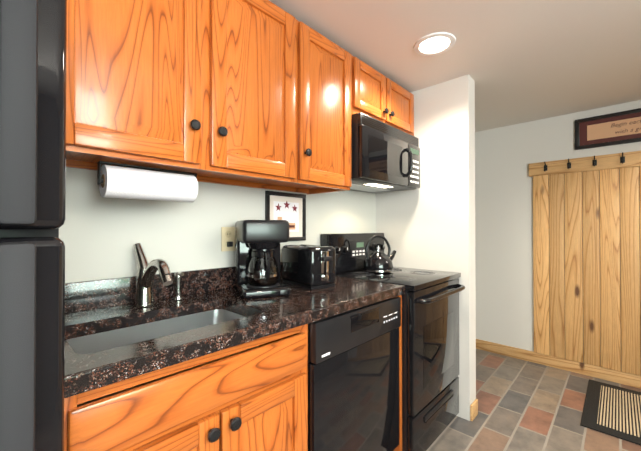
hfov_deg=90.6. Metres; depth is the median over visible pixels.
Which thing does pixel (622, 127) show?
picture frame
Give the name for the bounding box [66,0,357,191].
upper cabinet
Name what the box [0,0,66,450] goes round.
fridge
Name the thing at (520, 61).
ceiling
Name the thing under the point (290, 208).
framed picture
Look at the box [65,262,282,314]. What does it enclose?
backsplash
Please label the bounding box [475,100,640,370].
wall
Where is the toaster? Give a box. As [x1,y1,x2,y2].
[282,244,335,289]
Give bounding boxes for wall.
[59,167,375,282]
[376,74,475,420]
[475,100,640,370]
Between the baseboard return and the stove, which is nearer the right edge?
the baseboard return
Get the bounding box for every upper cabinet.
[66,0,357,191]
[358,59,413,135]
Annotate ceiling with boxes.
[269,0,640,131]
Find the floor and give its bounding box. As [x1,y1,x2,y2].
[426,349,640,450]
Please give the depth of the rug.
2.05 m
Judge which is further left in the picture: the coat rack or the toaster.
the toaster
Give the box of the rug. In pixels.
[580,379,640,444]
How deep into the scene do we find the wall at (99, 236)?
1.33 m
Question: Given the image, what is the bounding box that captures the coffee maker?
[235,220,290,298]
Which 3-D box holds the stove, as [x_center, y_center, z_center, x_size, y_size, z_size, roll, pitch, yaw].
[0.462,0.634,1.969,0.690,1.165,0.630,0,-1,43]
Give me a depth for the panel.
2.57 m
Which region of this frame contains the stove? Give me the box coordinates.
[320,233,464,450]
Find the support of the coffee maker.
on the countertop
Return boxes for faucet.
[133,243,183,306]
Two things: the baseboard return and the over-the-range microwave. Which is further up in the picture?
the over-the-range microwave
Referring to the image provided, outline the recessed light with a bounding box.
[414,32,455,55]
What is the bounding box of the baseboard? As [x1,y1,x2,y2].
[476,339,640,388]
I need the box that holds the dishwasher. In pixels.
[308,296,400,450]
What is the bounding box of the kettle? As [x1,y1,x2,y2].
[363,235,395,272]
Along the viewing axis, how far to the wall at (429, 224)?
2.08 m
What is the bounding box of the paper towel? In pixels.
[97,161,197,202]
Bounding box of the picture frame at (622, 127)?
[575,108,640,149]
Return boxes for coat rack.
[529,151,640,176]
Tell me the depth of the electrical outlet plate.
1.51 m
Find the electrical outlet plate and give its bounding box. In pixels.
[221,227,234,250]
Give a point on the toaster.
(307, 266)
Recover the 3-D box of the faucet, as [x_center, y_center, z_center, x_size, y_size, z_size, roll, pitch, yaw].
[-0.545,0.180,1.151,0.282,0.228,0.178,0,-1,43]
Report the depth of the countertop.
1.02 m
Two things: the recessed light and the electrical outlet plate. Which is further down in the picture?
the electrical outlet plate
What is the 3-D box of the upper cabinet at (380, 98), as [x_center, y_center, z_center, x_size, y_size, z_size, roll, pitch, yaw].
[0.302,-0.758,2.072,0.338,0.320,0.729,0,-1,43]
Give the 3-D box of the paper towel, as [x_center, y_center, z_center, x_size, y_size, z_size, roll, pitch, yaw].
[-0.571,-0.139,1.073,0.100,0.108,0.302,0,-1,43]
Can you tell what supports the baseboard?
attached to the wall at (505, 156)
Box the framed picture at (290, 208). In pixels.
[265,191,305,240]
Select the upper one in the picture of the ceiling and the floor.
the ceiling
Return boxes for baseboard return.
[470,399,477,420]
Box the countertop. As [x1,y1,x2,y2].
[64,276,403,398]
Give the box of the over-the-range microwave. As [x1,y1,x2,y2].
[350,112,419,192]
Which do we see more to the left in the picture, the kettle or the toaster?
the toaster
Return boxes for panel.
[533,166,640,375]
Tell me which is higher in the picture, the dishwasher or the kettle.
the kettle

